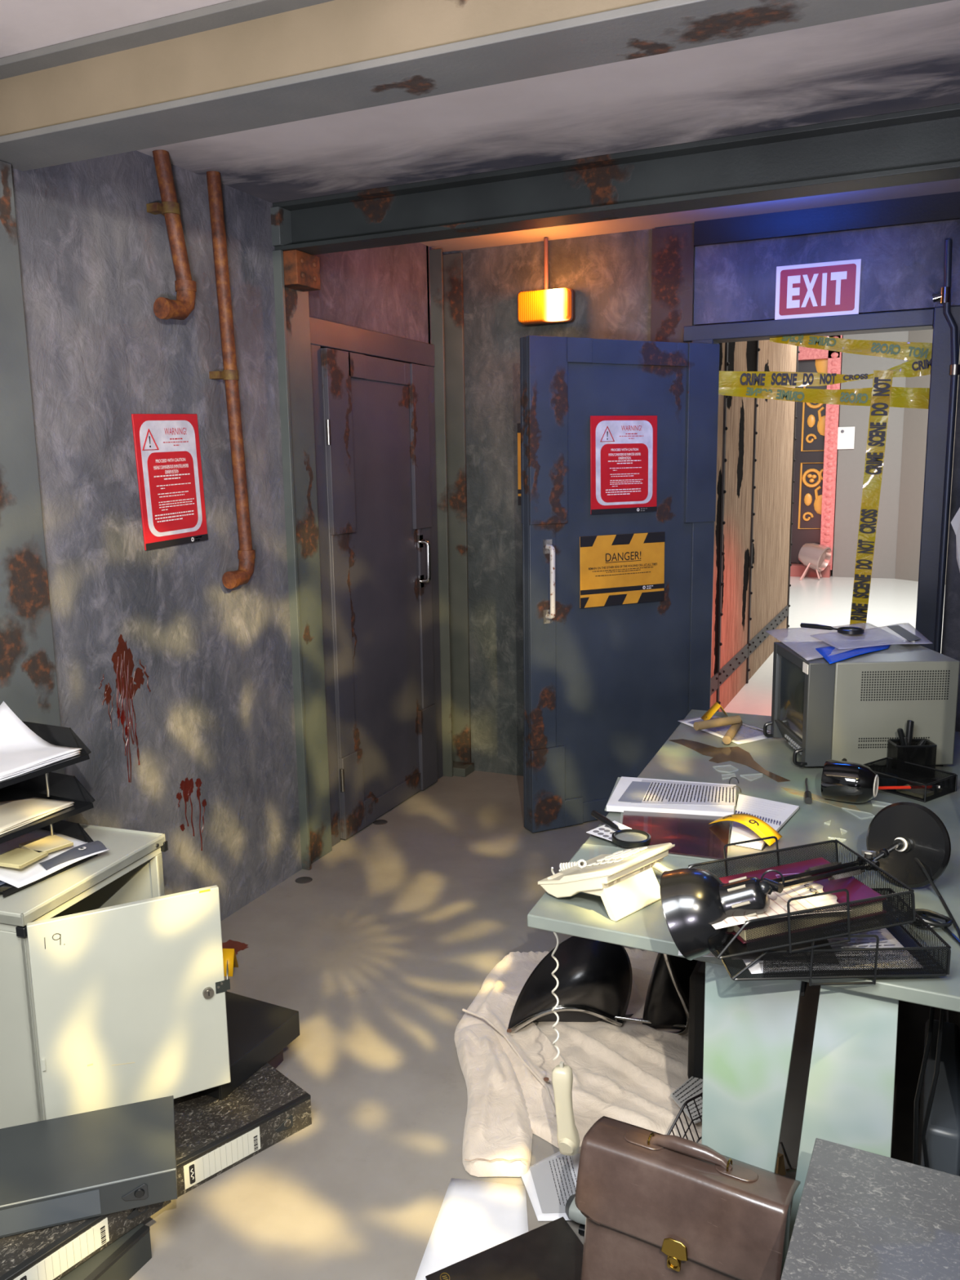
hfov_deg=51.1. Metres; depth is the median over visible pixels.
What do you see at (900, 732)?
marker pen
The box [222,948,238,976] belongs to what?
marker
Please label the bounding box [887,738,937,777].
pot
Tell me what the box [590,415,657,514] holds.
warning sign
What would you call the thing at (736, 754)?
coffee spill
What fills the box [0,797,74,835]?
paper stack
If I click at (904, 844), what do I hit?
ring
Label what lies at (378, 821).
disc
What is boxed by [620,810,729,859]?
book
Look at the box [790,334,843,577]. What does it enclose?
door
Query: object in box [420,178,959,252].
ceiling
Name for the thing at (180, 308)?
pipe
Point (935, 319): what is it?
trim
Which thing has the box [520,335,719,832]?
door
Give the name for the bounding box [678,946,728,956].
leaflet
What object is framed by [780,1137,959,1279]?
storage box
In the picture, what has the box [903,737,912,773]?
ballpoint pen
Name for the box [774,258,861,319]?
exit sign
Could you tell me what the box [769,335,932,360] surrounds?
barrier tape
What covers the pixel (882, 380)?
barrier tape
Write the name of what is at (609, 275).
wall
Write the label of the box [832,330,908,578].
wall
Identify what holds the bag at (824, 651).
on the monitor
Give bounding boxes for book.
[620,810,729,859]
[718,857,886,943]
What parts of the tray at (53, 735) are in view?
riser post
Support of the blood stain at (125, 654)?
attached to the wall at (218, 710)
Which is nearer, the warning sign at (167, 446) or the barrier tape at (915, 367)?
the warning sign at (167, 446)
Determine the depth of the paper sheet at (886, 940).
1.77 m
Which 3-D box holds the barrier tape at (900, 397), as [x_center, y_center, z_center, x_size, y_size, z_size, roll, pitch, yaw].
[1.490,-1.065,4.386,0.900,0.143,0.032,3,11,24]
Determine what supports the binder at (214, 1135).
on the floor
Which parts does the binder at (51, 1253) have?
lid, catch plate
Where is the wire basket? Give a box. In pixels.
[666,1092,702,1142]
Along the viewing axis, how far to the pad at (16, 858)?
2.32 m
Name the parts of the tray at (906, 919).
stacking handle, stacking handle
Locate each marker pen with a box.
[897,728,913,771]
[903,720,914,769]
[910,738,926,759]
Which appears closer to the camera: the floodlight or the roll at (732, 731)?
the roll at (732, 731)
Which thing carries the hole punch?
on the floor
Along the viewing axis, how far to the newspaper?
2.48 m
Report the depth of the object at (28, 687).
2.68 m
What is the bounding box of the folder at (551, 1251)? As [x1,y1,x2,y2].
[425,1216,583,1279]
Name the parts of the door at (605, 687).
handle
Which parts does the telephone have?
hanging cord, cord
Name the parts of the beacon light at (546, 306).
rod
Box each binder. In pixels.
[0,1200,171,1279]
[173,1062,311,1197]
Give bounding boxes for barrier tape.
[718,350,932,387]
[718,386,929,408]
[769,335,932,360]
[849,370,893,624]
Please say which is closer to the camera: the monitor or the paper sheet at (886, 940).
the paper sheet at (886, 940)
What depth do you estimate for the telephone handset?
2.23 m
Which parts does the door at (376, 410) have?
handle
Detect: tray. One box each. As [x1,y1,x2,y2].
[0,720,91,796]
[0,772,95,844]
[0,820,97,897]
[688,835,915,959]
[715,888,951,986]
[862,757,957,802]
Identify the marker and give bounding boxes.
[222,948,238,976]
[700,702,728,720]
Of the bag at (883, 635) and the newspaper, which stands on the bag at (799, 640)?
the bag at (883, 635)
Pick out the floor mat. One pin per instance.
(913, 1018)
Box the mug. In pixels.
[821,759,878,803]
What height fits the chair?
0.387 m
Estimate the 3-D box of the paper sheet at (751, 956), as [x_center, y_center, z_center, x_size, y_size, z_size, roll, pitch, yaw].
[0.528,0.531,1.797,0.180,0.005,0.180,0,10,5]
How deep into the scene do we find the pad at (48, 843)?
2.40 m
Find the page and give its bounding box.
[711,880,851,928]
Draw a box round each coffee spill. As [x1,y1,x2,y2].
[670,738,790,782]
[781,786,860,811]
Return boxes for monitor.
[763,641,959,767]
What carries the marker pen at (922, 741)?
in the pot
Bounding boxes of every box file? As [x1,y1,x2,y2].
[0,1095,177,1238]
[58,1222,151,1279]
[198,991,299,1100]
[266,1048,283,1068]
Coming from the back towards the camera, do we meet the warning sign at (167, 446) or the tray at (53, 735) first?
the warning sign at (167, 446)
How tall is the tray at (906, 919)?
0.110 m
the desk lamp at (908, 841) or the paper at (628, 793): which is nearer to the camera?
the desk lamp at (908, 841)
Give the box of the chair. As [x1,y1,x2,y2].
[507,936,705,1079]
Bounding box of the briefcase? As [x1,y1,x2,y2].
[574,1115,800,1279]
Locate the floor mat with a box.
[890,1000,945,1163]
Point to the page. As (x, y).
(778, 901)
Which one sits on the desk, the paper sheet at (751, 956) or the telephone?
the telephone
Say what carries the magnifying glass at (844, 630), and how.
on the bag at (883, 635)
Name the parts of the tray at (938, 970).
stacking handle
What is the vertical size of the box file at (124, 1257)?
0.073 m
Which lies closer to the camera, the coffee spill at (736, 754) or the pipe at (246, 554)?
the coffee spill at (736, 754)
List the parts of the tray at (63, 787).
riser post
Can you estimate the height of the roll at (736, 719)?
0.027 m
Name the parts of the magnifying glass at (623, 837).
handle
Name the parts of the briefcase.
handle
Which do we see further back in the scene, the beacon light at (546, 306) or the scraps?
the beacon light at (546, 306)
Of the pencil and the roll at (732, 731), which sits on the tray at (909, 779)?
the pencil
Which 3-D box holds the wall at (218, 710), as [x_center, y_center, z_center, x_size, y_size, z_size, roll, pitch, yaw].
[-1.881,0.070,1.594,0.182,2.620,5.300,3,11,24]
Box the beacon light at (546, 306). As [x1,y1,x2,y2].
[517,237,575,325]
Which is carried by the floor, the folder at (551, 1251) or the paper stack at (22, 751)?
the folder at (551, 1251)
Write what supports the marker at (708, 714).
on the desk
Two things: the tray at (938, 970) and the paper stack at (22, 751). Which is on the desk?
the tray at (938, 970)
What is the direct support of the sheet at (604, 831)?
on the desk
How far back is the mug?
2.53 m
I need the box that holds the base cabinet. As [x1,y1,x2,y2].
[0,823,231,1128]
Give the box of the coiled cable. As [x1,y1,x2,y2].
[906,908,959,944]
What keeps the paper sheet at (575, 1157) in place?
on the paper sheet at (549, 1183)
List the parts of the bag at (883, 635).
paper strip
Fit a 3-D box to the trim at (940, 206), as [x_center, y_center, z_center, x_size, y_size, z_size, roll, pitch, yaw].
[1.609,-1.770,4.220,1.390,0.100,0.135,3,11,24]
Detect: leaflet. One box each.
[0,828,110,888]
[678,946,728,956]
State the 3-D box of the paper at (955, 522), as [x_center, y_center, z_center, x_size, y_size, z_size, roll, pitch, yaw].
[1.782,-0.384,3.686,0.103,0.316,0.018,4,11,25]
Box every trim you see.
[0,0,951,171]
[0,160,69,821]
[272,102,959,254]
[650,223,694,342]
[683,305,959,708]
[693,191,959,246]
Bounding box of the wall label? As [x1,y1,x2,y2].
[837,426,854,448]
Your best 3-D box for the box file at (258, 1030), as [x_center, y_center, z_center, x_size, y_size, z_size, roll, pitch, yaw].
[-0.679,1.061,2.654,0.261,0.070,0.320,4,11,26]
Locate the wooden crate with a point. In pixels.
(756, 450)
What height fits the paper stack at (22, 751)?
0.112 m
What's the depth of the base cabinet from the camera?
2.25 m
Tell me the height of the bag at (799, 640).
0.007 m
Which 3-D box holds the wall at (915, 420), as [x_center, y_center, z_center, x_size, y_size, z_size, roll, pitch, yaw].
[6.432,-2.334,11.971,2.650,3.550,2.320,3,11,24]
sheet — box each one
[414,1177,528,1279]
[521,1151,577,1221]
[572,1153,580,1178]
[586,820,631,840]
[677,715,770,744]
[727,928,839,963]
[742,917,923,973]
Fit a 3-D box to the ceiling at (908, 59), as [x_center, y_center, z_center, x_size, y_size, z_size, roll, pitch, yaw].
[0.102,-1.230,1.292,5.400,0.060,4.000,3,11,24]
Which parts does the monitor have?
casing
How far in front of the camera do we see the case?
1.91 m
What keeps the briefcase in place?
on the floor
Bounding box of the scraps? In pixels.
[775,1142,796,1175]
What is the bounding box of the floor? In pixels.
[128,574,948,1279]
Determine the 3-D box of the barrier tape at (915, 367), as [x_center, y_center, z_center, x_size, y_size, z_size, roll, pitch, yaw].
[1.486,-1.171,4.367,0.900,0.127,0.022,3,11,24]
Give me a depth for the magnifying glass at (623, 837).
2.31 m
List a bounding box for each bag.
[764,622,877,660]
[809,622,932,648]
[815,644,889,663]
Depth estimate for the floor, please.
3.01 m
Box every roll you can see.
[693,715,741,730]
[722,720,742,744]
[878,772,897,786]
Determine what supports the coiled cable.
on the desk
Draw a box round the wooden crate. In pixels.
[693,324,799,711]
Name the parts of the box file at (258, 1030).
lid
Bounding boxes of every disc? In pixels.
[295,876,312,883]
[373,819,387,824]
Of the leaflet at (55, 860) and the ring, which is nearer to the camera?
the ring
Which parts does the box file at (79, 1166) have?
catch plate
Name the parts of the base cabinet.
door, latch plate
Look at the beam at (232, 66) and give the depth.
2.11 m
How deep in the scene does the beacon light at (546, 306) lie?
4.70 m
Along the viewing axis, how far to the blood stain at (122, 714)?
3.13 m
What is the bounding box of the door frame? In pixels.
[270,206,474,870]
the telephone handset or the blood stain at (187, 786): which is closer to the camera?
the telephone handset
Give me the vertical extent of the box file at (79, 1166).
0.068 m
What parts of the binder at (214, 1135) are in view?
catch plate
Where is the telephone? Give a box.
[537,842,675,1060]
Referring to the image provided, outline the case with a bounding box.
[912,1006,959,1176]
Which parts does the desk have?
leg, leg, panel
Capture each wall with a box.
[11,150,302,921]
[443,219,959,776]
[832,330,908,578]
[894,328,959,581]
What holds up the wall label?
attached to the wall at (851, 462)
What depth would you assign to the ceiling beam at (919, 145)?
3.16 m
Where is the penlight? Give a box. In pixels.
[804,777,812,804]
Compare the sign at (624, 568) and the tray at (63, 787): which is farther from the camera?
the sign at (624, 568)
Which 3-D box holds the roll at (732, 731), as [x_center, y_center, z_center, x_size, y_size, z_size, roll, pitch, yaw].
[0.807,0.290,3.207,0.027,0.027,0.235,3,11,23]
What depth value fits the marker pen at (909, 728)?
2.77 m
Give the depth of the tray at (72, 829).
2.48 m
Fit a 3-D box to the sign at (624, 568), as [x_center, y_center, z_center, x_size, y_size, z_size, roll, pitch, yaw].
[0.632,-0.311,4.433,0.440,0.310,0.008,-6,11,-25]
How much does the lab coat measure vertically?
0.063 m
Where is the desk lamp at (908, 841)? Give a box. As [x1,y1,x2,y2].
[659,801,959,959]
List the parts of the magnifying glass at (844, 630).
handle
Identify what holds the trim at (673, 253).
attached to the wall at (609, 275)
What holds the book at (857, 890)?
in the tray at (906, 919)
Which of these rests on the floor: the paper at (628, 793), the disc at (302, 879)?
the disc at (302, 879)
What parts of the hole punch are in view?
handle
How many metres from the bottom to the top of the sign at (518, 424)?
0.400 m
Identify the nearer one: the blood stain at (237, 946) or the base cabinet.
the base cabinet
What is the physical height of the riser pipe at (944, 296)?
1.713 m
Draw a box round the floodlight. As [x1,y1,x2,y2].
[798,542,831,580]
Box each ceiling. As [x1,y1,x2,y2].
[0,0,959,203]
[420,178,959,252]
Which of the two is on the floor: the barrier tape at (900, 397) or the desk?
the desk
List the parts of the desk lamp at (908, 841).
lamp shade, knob, arm, cord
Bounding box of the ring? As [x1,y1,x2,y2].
[893,836,912,852]
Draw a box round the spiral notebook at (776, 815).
[728,794,799,850]
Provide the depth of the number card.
2.31 m
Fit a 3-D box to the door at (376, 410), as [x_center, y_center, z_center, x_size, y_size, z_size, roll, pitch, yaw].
[-0.439,-0.223,4.608,0.126,2.075,0.908,3,11,24]
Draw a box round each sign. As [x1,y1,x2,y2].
[131,413,208,550]
[517,423,520,505]
[579,532,664,608]
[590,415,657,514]
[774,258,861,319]
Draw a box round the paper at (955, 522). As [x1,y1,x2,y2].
[951,507,959,571]
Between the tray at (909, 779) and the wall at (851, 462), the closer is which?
the tray at (909, 779)
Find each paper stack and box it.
[0,701,81,781]
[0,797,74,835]
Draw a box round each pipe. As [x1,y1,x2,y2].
[146,149,196,319]
[206,170,255,589]
[932,239,959,653]
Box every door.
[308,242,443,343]
[320,347,437,839]
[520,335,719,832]
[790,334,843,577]
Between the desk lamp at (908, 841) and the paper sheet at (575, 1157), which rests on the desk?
the desk lamp at (908, 841)
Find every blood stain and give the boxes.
[98,634,151,782]
[116,656,140,782]
[176,777,206,850]
[222,939,248,955]
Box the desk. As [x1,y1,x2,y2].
[527,709,959,1245]
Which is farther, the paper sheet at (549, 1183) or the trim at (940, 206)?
the trim at (940, 206)
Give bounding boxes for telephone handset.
[551,1061,580,1155]
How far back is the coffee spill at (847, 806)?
2.58 m
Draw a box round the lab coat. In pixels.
[454,947,702,1177]
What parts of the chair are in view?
backrest, connecting rod, seat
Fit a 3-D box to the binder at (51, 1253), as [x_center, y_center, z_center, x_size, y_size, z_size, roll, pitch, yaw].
[-0.866,1.171,2.058,0.266,0.073,0.364,6,12,37]
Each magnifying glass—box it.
[591,810,650,847]
[800,622,864,635]
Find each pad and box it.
[0,847,48,869]
[18,834,73,853]
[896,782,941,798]
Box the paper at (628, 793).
[604,776,741,816]
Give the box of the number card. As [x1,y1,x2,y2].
[708,813,782,845]
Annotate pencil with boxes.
[878,785,940,789]
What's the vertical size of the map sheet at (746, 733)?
0.011 m
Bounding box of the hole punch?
[564,1193,586,1235]
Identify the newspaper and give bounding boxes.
[670,1076,702,1124]

